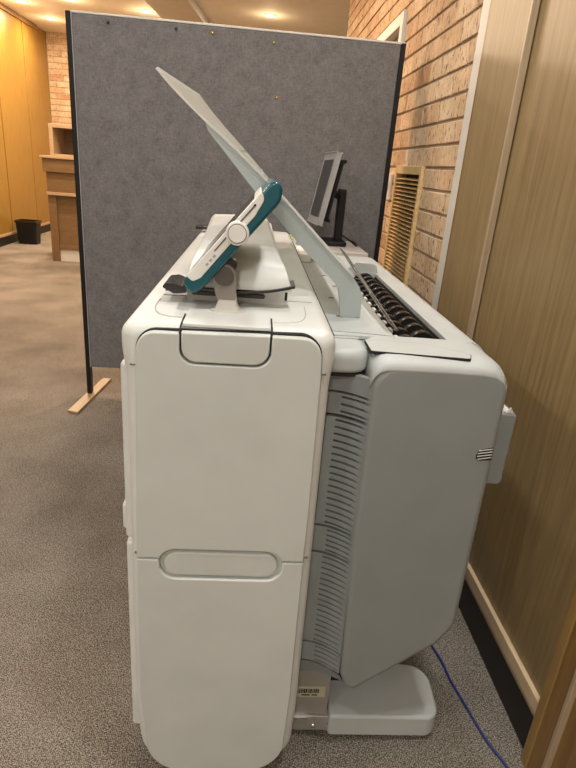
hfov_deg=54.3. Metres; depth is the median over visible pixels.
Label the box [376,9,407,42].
door
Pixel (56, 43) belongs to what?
wall
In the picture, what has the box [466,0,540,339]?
trim
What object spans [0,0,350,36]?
ceiling
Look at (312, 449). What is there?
printer
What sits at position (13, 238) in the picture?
baseboard
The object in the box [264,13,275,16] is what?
recessed light
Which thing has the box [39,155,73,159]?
countertop
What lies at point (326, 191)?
monitor
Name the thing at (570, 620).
trim
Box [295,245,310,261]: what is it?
carton
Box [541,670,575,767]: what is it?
trim
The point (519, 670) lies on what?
trim
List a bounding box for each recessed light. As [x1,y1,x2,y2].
[15,0,27,2]
[140,9,151,12]
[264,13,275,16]
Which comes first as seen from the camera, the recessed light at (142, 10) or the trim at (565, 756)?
the trim at (565, 756)
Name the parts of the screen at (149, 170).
post, edge trim, trim, post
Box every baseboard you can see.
[0,224,50,246]
[458,579,533,748]
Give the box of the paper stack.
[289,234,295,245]
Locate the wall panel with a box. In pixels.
[438,0,531,334]
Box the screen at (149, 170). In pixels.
[65,10,405,414]
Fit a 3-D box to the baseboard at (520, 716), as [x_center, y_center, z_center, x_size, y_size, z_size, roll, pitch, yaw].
[0.558,0.632,1.880,0.016,0.112,1.180,3,21,-4]
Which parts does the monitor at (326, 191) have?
hinge arm, stand post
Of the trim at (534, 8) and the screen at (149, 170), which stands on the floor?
the screen at (149, 170)
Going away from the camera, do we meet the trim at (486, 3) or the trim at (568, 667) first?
the trim at (568, 667)
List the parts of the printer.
drawer, drawer, panel, grip plate, control panel arm, plate, control panel mount, deck plate, arm, panel, touch panel, knob, scanner lid, tray plate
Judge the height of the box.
0.340 m
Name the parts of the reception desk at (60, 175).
panel, rail, drop panel, panel, rail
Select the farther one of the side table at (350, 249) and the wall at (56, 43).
the wall at (56, 43)
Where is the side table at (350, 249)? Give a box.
[296,241,367,256]
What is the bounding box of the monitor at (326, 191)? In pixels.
[307,151,356,246]
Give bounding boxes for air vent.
[383,166,426,285]
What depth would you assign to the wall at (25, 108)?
7.96 m
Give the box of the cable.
[431,645,508,767]
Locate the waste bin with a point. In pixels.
(28, 230)
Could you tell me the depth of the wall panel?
1.76 m
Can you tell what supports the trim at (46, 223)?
attached to the wall at (25, 108)
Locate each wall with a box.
[0,9,51,234]
[45,32,71,124]
[347,0,575,695]
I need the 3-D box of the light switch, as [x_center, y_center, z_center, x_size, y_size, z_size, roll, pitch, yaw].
[0.549,-1.075,3.057,0.018,0.135,0.085,3,21,-4]
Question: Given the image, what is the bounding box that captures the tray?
[155,67,354,277]
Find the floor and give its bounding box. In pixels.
[0,231,524,767]
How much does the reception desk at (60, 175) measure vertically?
1.190 m
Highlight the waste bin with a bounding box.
[14,219,41,244]
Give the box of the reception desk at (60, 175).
[39,155,79,261]
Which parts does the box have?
panel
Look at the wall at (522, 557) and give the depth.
1.48 m
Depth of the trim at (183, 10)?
6.38 m
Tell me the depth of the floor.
1.72 m
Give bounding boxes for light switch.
[386,174,393,199]
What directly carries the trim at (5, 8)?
attached to the wall at (25, 108)
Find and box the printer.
[121,67,515,767]
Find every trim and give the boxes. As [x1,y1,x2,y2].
[0,2,36,29]
[0,222,49,237]
[145,0,209,22]
[432,0,490,310]
[465,562,539,713]
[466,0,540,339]
[521,589,575,767]
[527,623,575,767]
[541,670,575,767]
[551,698,575,767]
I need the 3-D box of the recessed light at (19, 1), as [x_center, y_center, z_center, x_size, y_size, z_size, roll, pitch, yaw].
[-3.285,-4.720,6.923,0.150,0.008,0.150,3,21,-4]
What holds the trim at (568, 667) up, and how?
attached to the wall at (522, 557)
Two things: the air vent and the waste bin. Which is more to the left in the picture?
the waste bin
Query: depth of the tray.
1.16 m
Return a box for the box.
[48,123,73,157]
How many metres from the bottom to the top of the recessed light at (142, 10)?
0.008 m
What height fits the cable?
0.007 m

